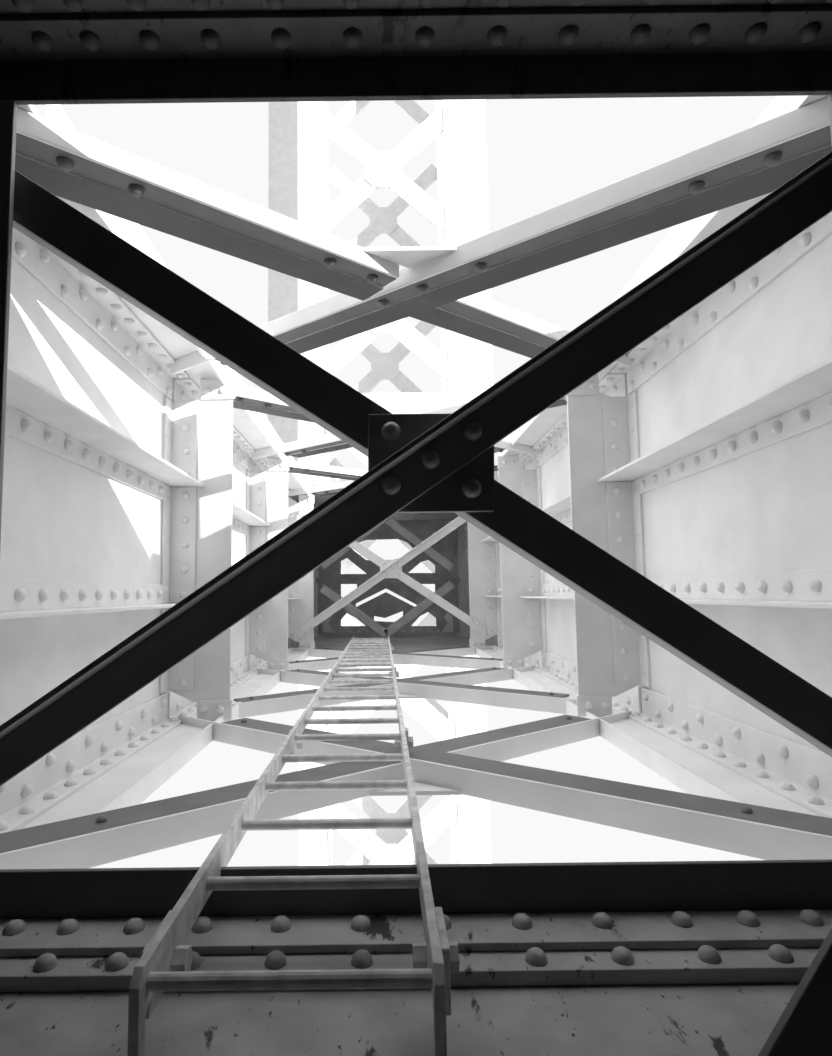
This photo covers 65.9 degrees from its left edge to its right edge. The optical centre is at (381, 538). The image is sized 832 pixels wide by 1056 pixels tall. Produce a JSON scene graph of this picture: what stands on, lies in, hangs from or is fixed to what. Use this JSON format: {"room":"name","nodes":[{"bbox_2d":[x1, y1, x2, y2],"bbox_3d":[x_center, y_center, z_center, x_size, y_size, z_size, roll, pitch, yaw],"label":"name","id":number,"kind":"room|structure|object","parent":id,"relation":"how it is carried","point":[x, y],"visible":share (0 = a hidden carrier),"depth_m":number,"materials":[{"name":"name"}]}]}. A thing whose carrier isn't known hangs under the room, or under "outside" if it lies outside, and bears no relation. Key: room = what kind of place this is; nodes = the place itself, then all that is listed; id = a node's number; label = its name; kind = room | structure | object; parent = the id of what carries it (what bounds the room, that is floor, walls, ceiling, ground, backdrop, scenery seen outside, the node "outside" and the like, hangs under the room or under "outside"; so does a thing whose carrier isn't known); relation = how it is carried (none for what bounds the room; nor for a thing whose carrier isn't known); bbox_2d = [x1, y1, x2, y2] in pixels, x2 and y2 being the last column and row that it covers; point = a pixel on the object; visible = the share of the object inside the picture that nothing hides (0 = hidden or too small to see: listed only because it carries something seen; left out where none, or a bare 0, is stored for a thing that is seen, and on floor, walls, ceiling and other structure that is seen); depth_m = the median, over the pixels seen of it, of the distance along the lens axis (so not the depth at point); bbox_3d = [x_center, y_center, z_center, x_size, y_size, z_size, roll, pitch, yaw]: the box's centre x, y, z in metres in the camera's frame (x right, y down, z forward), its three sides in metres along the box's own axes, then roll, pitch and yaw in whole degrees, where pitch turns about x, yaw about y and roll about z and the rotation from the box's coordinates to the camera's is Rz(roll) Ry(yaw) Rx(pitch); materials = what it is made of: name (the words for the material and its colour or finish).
{"room":"steel bridge tower","nodes":[
{"label":"steel bridge tower","id":0,"kind":"room"},
{"bbox_2d":[0,257,318,731],"bbox_3d":[-0.934,0.222,5.352,0.012,1.680,8.498,-1,-5,0],"label":"wall","id":1,"kind":"structure","parent":0,"point":[63,519],"depth_m":1.93,"materials":[{"name":"white metal"}]},
{"bbox_2d":[46,104,77,131],"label":"plate","id":2,"kind":"object","parent":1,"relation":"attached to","point":[55,113],"depth_m":1.37,"materials":[{"name":"grey paint"}]},
{"bbox_2d":[0,578,176,619],"bbox_3d":[-0.851,0.174,1.943,0.155,0.091,1.671,-1,-5,0],"label":"rib angle","id":3,"kind":"object","parent":1,"relation":"attached to","point":[19,598],"visible":0.98,"depth_m":1.84,"materials":[{"name":"grey paint"}]},
{"bbox_2d":[0,693,181,833],"bbox_3d":[-0.880,0.646,1.896,0.085,0.123,1.657,-1,-5,0],"label":"corner angle","id":4,"kind":"object","parent":1,"relation":"attached to","point":[97,749],"visible":0.99,"depth_m":1.90,"materials":[{"name":"grey paint"}]},
{"bbox_2d":[12,228,188,399],"bbox_3d":[-0.897,-0.741,2.013,0.085,0.113,1.657,-1,-5,0],"label":"corner angle","id":5,"kind":"object","parent":1,"relation":"attached to","point":[97,306],"visible":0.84,"depth_m":2.09,"materials":[{"name":"grey paint"}]},
{"bbox_2d":[5,364,203,499],"bbox_3d":[-0.856,-0.270,1.980,0.155,0.081,1.671,-1,-5,0],"label":"rib angle","id":6,"kind":"object","parent":1,"relation":"attached to","point":[36,415],"visible":0.99,"depth_m":1.86,"materials":[{"name":"grey paint"}]},
{"bbox_2d":[57,196,166,267],"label":"plate","id":7,"kind":"object","parent":1,"relation":"attached to","point":[132,233],"depth_m":1.71,"materials":[{"name":"grey paint"}]},
{"bbox_2d":[171,97,831,374],"bbox_3d":[0.084,-0.781,1.914,2.453,0.072,0.342,-5,-6,38],"label":"bar","id":8,"kind":"object","parent":7,"relation":"attached to","point":[753,162],"visible":0.8,"depth_m":1.64,"materials":[{"name":"grey paint"}]},
{"bbox_2d":[19,716,225,829],"bbox_3d":[-0.698,0.729,2.058,0.207,0.065,1.293,-1,-5,0],"label":"plate","id":9,"kind":"object","parent":1,"relation":"attached to","point":[140,776],"depth_m":1.90,"materials":[{"name":"grey paint"}]},
{"bbox_2d":[119,296,246,387],"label":"plate","id":10,"kind":"object","parent":1,"relation":"attached to","point":[175,344],"depth_m":2.55,"materials":[{"name":"grey paint"}]},
{"bbox_2d":[167,655,258,718],"bbox_3d":[-0.878,0.787,3.572,0.085,0.123,1.652,-1,-5,0],"label":"corner angle","id":11,"kind":"object","parent":1,"relation":"attached to","point":[177,705],"visible":0.55,"depth_m":3.04,"materials":[{"name":"grey paint"}]},
{"bbox_2d":[172,377,256,471],"bbox_3d":[-0.895,-0.600,3.689,0.085,0.113,1.652,-1,-5,0],"label":"corner angle","id":12,"kind":"object","parent":1,"relation":"attached to","point":[183,389],"visible":0.44,"depth_m":3.11,"materials":[{"name":"grey paint"}]},
{"bbox_2d":[232,502,270,534],"bbox_3d":[-0.854,-0.128,3.656,0.155,0.081,1.666,-1,-5,0],"label":"rib angle","id":13,"kind":"object","parent":1,"relation":"attached to","point":[242,518],"visible":0.35,"depth_m":4.05,"materials":[{"name":"grey paint"}]},
{"bbox_2d":[231,669,283,719],"bbox_3d":[-0.697,0.850,3.499,0.206,0.065,1.737,-1,-5,0],"label":"plate","id":14,"kind":"object","parent":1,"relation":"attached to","point":[260,684],"depth_m":3.70,"materials":[{"name":"grey paint"}]},
{"bbox_2d":[159,379,234,720],"bbox_3d":[-0.787,0.031,2.754,0.285,1.490,0.102,-1,-5,0],"label":"post","id":15,"kind":"object","parent":14,"relation":"on","point":[196,541],"visible":0.82,"depth_m":2.79,"materials":[{"name":"white metal"}]},
{"bbox_2d":[245,458,288,670],"bbox_3d":[-0.786,0.172,4.428,0.285,1.490,0.102,-1,-5,0],"label":"post","id":16,"kind":"object","parent":14,"relation":"on","point":[266,628],"visible":0.63,"depth_m":4.45,"materials":[{"name":"white metal"}]},
{"bbox_2d":[288,495,314,648],"bbox_3d":[-0.784,0.314,6.107,0.285,1.490,0.102,-1,-5,0],"label":"post","id":17,"kind":"object","parent":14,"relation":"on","point":[300,611],"visible":0.36,"depth_m":6.12,"materials":[{"name":"white metal"}]},
{"bbox_2d":[291,647,502,668],"bbox_3d":[0.058,0.985,5.308,2.367,0.084,0.301,-5,-6,38],"label":"bar","id":18,"kind":"object","parent":14,"relation":"attached to","point":[398,658],"visible":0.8,"depth_m":5.08,"materials":[{"name":"grey paint"}]},
{"bbox_2d":[256,669,576,713],"bbox_3d":[0.057,0.844,3.632,2.367,0.084,0.301,-5,-6,38],"label":"bar","id":19,"kind":"object","parent":14,"relation":"attached to","point":[551,702],"visible":0.84,"depth_m":3.39,"materials":[{"name":"grey paint"}]},
{"bbox_2d":[178,715,831,859],"bbox_3d":[0.089,0.699,1.929,2.453,0.084,0.301,-5,-6,38],"label":"bar","id":20,"kind":"object","parent":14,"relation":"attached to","point":[765,833],"visible":0.94,"depth_m":1.62,"materials":[{"name":"grey paint"}]},
{"bbox_2d":[233,408,294,462],"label":"plate","id":21,"kind":"object","parent":1,"relation":"attached to","point":[256,430],"depth_m":3.84,"materials":[{"name":"grey paint"}]},
{"bbox_2d":[252,374,597,458],"bbox_3d":[0.052,-0.637,3.617,2.367,0.072,0.342,-5,-6,38],"label":"bar","id":22,"kind":"object","parent":21,"relation":"attached to","point":[325,443],"visible":0.36,"depth_m":4.03,"materials":[{"name":"grey paint"}]},
{"bbox_2d":[248,648,292,670],"bbox_3d":[-0.877,0.929,5.249,0.085,0.123,1.657,-1,-5,0],"label":"corner angle","id":23,"kind":"object","parent":1,"relation":"attached to","point":[255,662],"visible":0.18,"depth_m":4.59,"materials":[{"name":"grey paint"}]},
{"bbox_2d":[250,457,290,492],"bbox_3d":[-0.893,-0.458,5.366,0.085,0.113,1.657,-1,-5,0],"label":"corner angle","id":24,"kind":"object","parent":1,"relation":"attached to","point":[258,465],"visible":0.23,"depth_m":4.69,"materials":[{"name":"grey paint"}]},
{"bbox_2d":[288,472,310,496],"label":"plate","id":25,"kind":"object","parent":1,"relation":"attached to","point":[295,481],"depth_m":5.64,"materials":[{"name":"grey paint"}]},
{"bbox_2d":[267,457,367,480],"bbox_3d":[0.062,-0.494,5.359,2.367,0.064,0.176,3,-6,-38],"label":"bar","id":26,"kind":"object","parent":25,"relation":"attached to","point":[297,467],"visible":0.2,"depth_m":4.91,"materials":[{"name":"grey paint"}]},
{"bbox_2d":[288,454,518,495],"bbox_3d":[0.053,-0.495,5.294,2.367,0.072,0.342,-5,-6,38],"label":"bar","id":27,"kind":"object","parent":25,"relation":"attached to","point":[328,489],"visible":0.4,"depth_m":5.76,"materials":[{"name":"grey paint"}]},
{"bbox_2d":[295,483,458,520],"bbox_3d":[0.085,-0.402,7.972,2.040,0.020,3.380,-1,-5,0],"label":"ceiling","id":28,"kind":"structure","parent":0,"point":[318,499],"depth_m":8.77,"materials":[{"name":"paint"}]},
{"bbox_2d":[298,632,469,651],"bbox_3d":[0.104,1.254,7.832,2.040,0.015,3.380,-1,-5,0],"label":"floor","id":29,"kind":"structure","parent":0,"point":[400,643],"depth_m":7.61,"materials":[{"name":"paint"}]},
{"bbox_2d":[320,517,453,636],"bbox_3d":[0.074,0.445,8.046,1.692,1.559,0.110,-1,-5,0],"label":"brace","id":30,"kind":"object","parent":29,"relation":"on","point":[390,521],"visible":0.71,"depth_m":7.97,"materials":[{"name":"paint"}]},
{"bbox_2d":[324,630,453,636],"bbox_3d":[0.102,1.274,8.648,1.752,0.083,0.056,-1,-5,0],"label":"beam","id":31,"kind":"structure","parent":29,"relation":"on","point":[358,633],"depth_m":8.62,"materials":[{"name":"metal"}]},
{"bbox_2d":[323,616,333,631],"bbox_3d":[-0.706,1.109,8.553,0.146,0.266,0.030,-1,-5,0],"label":"bracket","id":32,"kind":"object","parent":31,"relation":"attached to","point":[326,627],"visible":0.7,"depth_m":8.53,"materials":[{"name":"grey metal"}]},
{"bbox_2d":[442,612,452,631],"bbox_3d":[0.881,1.109,8.551,0.151,0.266,0.030,-1,-5,0],"label":"bracket","id":33,"kind":"object","parent":31,"relation":"attached to","point":[449,627],"visible":1,"depth_m":8.54,"materials":[{"name":"grey metal"}]},
{"bbox_2d":[318,520,458,633],"bbox_3d":[0.096,0.554,9.376,2.040,1.670,0.041,-1,-5,0],"label":"framework","id":34,"kind":"object","parent":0,"point":[384,605],"visible":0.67,"depth_m":9.37,"materials":[{"name":"paint"}]},
{"bbox_2d":[0,983,798,1055],"bbox_3d":[0.096,0.529,-0.491,2.040,0.015,3.110,-1,-5,0],"label":"steel plate","id":35,"kind":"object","parent":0,"point":[673,1019],"depth_m":0.84,"materials":[{"name":"grey paint"}]},
{"bbox_2d":[127,636,459,1055],"bbox_3d":[-0.100,0.784,3.467,0.403,0.147,5.558,-1,-5,0],"label":"ladder","id":36,"kind":"object","parent":35,"relation":"on","point":[164,964],"visible":1,"depth_m":0.97,"materials":[{"name":"metal"}]},
{"bbox_2d":[0,859,831,992],"bbox_3d":[0.097,0.591,0.991,2.040,0.110,0.149,-1,-5,0],"label":"beam","id":37,"kind":"structure","parent":35,"relation":"on","point":[744,921],"depth_m":1.02,"materials":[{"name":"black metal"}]},
{"bbox_2d":[0,100,16,545],"bbox_3d":[-0.798,-0.091,1.073,0.267,1.440,0.102,-1,-5,0],"label":"post","id":38,"kind":"object","parent":37,"relation":"on","point":[8,108],"visible":1,"depth_m":1.15,"materials":[{"name":"metal"}]},
{"bbox_2d":[828,91,831,144],"bbox_3d":[0.971,-0.112,1.073,0.275,1.440,0.102,-1,-5,0],"label":"post","id":39,"kind":"object","parent":37,"relation":"on","point":[830,93],"visible":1,"depth_m":1.18,"materials":[{"name":"metal"}]},
{"bbox_2d":[0,151,831,786],"bbox_3d":[0.097,-0.168,1.131,2.027,1.416,0.149,-1,-5,0],"label":"brace","id":40,"kind":"object","parent":39,"relation":"attached to","point":[418,463],"visible":1,"depth_m":1.12,"materials":[{"name":"paint"}]},
{"bbox_2d":[758,928,831,1055],"bbox_3d":[0.849,-0.054,0.742,0.968,1.357,0.072,-1,-5,0],"label":"knee brace","id":41,"kind":"object","parent":35,"relation":"on","point":[804,1027],"visible":1,"depth_m":0.66,"materials":[{"name":"black paint"}]},
{"bbox_2d":[457,234,831,750],"bbox_3d":[1.118,0.197,5.352,0.012,1.680,8.498,-1,-5,0],"label":"wall","id":42,"kind":"structure","parent":0,"point":[769,508],"depth_m":1.96,"materials":[{"name":"white metal"}]},
{"bbox_2d":[316,578,459,582],"bbox_3d":[0.079,0.584,9.108,2.130,0.096,0.050,-1,-5,0],"label":"strut","id":43,"kind":"object","parent":42,"relation":"attached to","point":[318,580],"visible":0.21,"depth_m":9.08,"materials":[{"name":"paint"}]},
{"bbox_2d":[465,521,467,564],"bbox_3d":[1.093,0.008,7.977,0.033,0.600,0.700,-1,-5,0],"label":"plate","id":44,"kind":"object","parent":42,"relation":"attached to","point":[466,526],"visible":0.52,"depth_m":8.21,"materials":[{"name":"paint"}]},
{"bbox_2d":[480,536,500,548],"bbox_3d":[1.032,-0.009,5.333,0.155,0.081,1.671,-1,-5,0],"label":"rib angle","id":45,"kind":"object","parent":42,"relation":"attached to","point":[489,539],"visible":0.16,"depth_m":5.96,"materials":[{"name":"grey paint"}]},
{"bbox_2d":[482,587,501,596],"bbox_3d":[1.037,0.434,5.296,0.155,0.091,1.671,-1,-5,0],"label":"rib angle","id":46,"kind":"object","parent":42,"relation":"attached to","point":[499,588],"visible":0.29,"depth_m":5.87,"materials":[{"name":"grey paint"}]},
{"bbox_2d":[497,454,536,481],"bbox_3d":[1.061,-0.482,5.366,0.085,0.113,1.657,-1,-5,0],"label":"corner angle","id":47,"kind":"object","parent":42,"relation":"attached to","point":[528,462],"visible":0.15,"depth_m":4.65,"materials":[{"name":"grey paint"}]},
{"bbox_2d":[491,635,542,666],"bbox_3d":[1.078,0.905,5.249,0.085,0.123,1.657,-1,-5,0],"label":"corner angle","id":48,"kind":"object","parent":42,"relation":"attached to","point":[536,659],"visible":0.37,"depth_m":4.68,"materials":[{"name":"grey paint"}]},
{"bbox_2d":[494,405,566,458],"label":"plate","id":49,"kind":"object","parent":42,"relation":"attached to","point":[529,433],"depth_m":3.88,"materials":[{"name":"grey paint"}]},
{"bbox_2d":[200,378,534,453],"bbox_3d":[0.061,-0.635,3.682,2.367,0.064,0.176,3,-6,-38],"label":"bar","id":50,"kind":"object","parent":49,"relation":"attached to","point":[249,399],"visible":0.35,"depth_m":3.16,"materials":[{"name":"grey paint"}]},
{"bbox_2d":[508,666,577,716],"bbox_3d":[0.883,0.831,3.496,0.219,0.065,1.777,-1,-5,0],"label":"plate","id":51,"kind":"object","parent":42,"relation":"attached to","point":[533,680],"depth_m":3.67,"materials":[{"name":"grey paint"}]},
{"bbox_2d":[0,711,631,868],"bbox_3d":[0.056,0.707,1.993,2.453,0.081,0.135,3,-6,-38],"label":"bar","id":52,"kind":"object","parent":51,"relation":"attached to","point":[88,841],"visible":0.77,"depth_m":1.56,"materials":[{"name":"grey paint"}]},
{"bbox_2d":[232,666,535,717],"bbox_3d":[0.091,0.850,3.696,2.367,0.081,0.135,3,-6,-38],"label":"bar","id":53,"kind":"object","parent":51,"relation":"attached to","point":[296,700],"visible":0.74,"depth_m":3.38,"materials":[{"name":"grey paint"}]},
{"bbox_2d":[289,646,492,670],"bbox_3d":[0.093,0.992,5.373,2.367,0.081,0.135,3,-6,-38],"label":"bar","id":54,"kind":"object","parent":51,"relation":"attached to","point":[327,663],"visible":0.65,"depth_m":5.12,"materials":[{"name":"grey paint"}]},
{"bbox_2d":[467,521,500,646],"bbox_3d":[0.971,0.293,6.107,0.285,1.490,0.102,-1,-5,0],"label":"post","id":55,"kind":"object","parent":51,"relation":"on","point":[483,557],"visible":0.66,"depth_m":6.12,"materials":[{"name":"white metal"}]},
{"bbox_2d":[288,497,486,640],"bbox_3d":[0.101,0.254,6.125,2.027,1.416,0.149,-1,-5,0],"label":"brace","id":56,"kind":"object","parent":55,"relation":"attached to","point":[388,568],"visible":0.7,"depth_m":6.11,"materials":[{"name":"grey paint"}]},
{"bbox_2d":[497,456,546,668],"bbox_3d":[0.969,0.151,4.428,0.285,1.490,0.102,-1,-5,0],"label":"post","id":57,"kind":"object","parent":51,"relation":"on","point":[524,619],"visible":0.69,"depth_m":4.44,"materials":[{"name":"white metal"}]},
{"bbox_2d":[567,375,650,716],"bbox_3d":[0.968,0.010,2.754,0.285,1.490,0.102,-1,-5,0],"label":"post","id":58,"kind":"object","parent":51,"relation":"on","point":[612,658],"visible":0.73,"depth_m":2.79,"materials":[{"name":"white metal"}]},
{"bbox_2d":[520,583,573,599],"bbox_3d":[1.036,0.292,3.619,0.155,0.091,1.666,-1,-5,0],"label":"rib angle","id":59,"kind":"object","parent":42,"relation":"attached to","point":[560,590],"visible":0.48,"depth_m":3.96,"materials":[{"name":"grey paint"}]},
{"bbox_2d":[541,495,570,523],"bbox_3d":[1.030,-0.151,3.657,0.155,0.081,1.666,-1,-5,0],"label":"rib angle","id":60,"kind":"object","parent":42,"relation":"attached to","point":[560,510],"visible":0.18,"depth_m":3.75,"materials":[{"name":"grey paint"}]},
{"bbox_2d":[526,372,627,467],"bbox_3d":[1.060,-0.623,3.689,0.085,0.113,1.652,-1,-5,0],"label":"corner angle","id":61,"kind":"object","parent":42,"relation":"attached to","point":[555,439],"visible":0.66,"depth_m":3.79,"materials":[{"name":"grey paint"}]},
{"bbox_2d":[533,651,641,712],"bbox_3d":[1.077,0.764,3.572,0.085,0.123,1.652,-1,-5,0],"label":"corner angle","id":62,"kind":"object","parent":42,"relation":"attached to","point":[563,671],"visible":0.66,"depth_m":3.68,"materials":[{"name":"grey paint"}]},
{"bbox_2d":[612,192,771,302],"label":"plate","id":63,"kind":"object","parent":42,"relation":"attached to","point":[678,240],"depth_m":1.81,"materials":[{"name":"grey paint"}]},
{"bbox_2d":[15,107,630,367],"bbox_3d":[0.026,-0.779,1.979,2.453,0.064,0.176,3,-6,-38],"label":"bar","id":64,"kind":"object","parent":63,"relation":"attached to","point":[72,165],"visible":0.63,"depth_m":1.61,"materials":[{"name":"grey paint"}]},
{"bbox_2d":[583,711,821,816],"bbox_3d":[0.881,0.711,2.076,0.219,0.065,1.286,-1,-5,0],"label":"plate","id":65,"kind":"object","parent":42,"relation":"attached to","point":[686,770],"depth_m":1.93,"materials":[{"name":"grey paint"}]},
{"bbox_2d":[598,357,831,493],"bbox_3d":[1.029,-0.292,1.980,0.155,0.081,1.671,-1,-5,0],"label":"rib angle","id":66,"kind":"object","parent":42,"relation":"attached to","point":[802,403],"visible":1,"depth_m":1.86,"materials":[{"name":"grey paint"}]},
{"bbox_2d":[610,212,831,394],"bbox_3d":[1.058,-0.765,2.013,0.085,0.113,1.657,-1,-5,0],"label":"corner angle","id":67,"kind":"object","parent":42,"relation":"attached to","point":[652,355],"visible":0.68,"depth_m":2.11,"materials":[{"name":"grey paint"}]},
{"bbox_2d":[628,687,831,817],"bbox_3d":[1.075,0.622,1.896,0.085,0.123,1.657,-1,-5,0],"label":"corner angle","id":68,"kind":"object","parent":42,"relation":"attached to","point":[800,773],"visible":1,"depth_m":1.91,"materials":[{"name":"grey paint"}]},
{"bbox_2d":[649,569,831,608],"bbox_3d":[1.034,0.151,1.943,0.155,0.091,1.671,-1,-5,0],"label":"rib angle","id":69,"kind":"object","parent":42,"relation":"attached to","point":[801,588],"visible":0.88,"depth_m":1.83,"materials":[{"name":"grey paint"}]},
{"bbox_2d":[752,95,827,126],"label":"plate","id":70,"kind":"object","parent":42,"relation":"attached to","point":[780,105],"depth_m":1.35,"materials":[{"name":"grey paint"}]},
{"bbox_3d":[0.077,-1.056,-0.358,2.040,0.018,3.110,-1,-5,0],"label":"ceiling","id":71,"kind":"structure","parent":0,"visible":0},
{"bbox_2d":[0,0,831,104],"bbox_3d":[0.080,-0.873,1.083,2.040,0.105,0.212,-1,-5,0],"label":"beam","id":72,"kind":"structure","parent":71,"relation":"attached to","point":[52,51],"depth_m":1.16,"materials":[{"name":"metal"}]},
{"label":"outside","id":73,"kind":"structure","parent":0,"visible":0},
{"bbox_2d":[268,99,492,865],"bbox_3d":[0.009,-1.552,17.292,6.527,38.000,2.200,-1,-5,0],"label":"tower","id":74,"kind":"structure","parent":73,"point":[299,176],"depth_m":16.87,"materials":[{"name":"white metal"}]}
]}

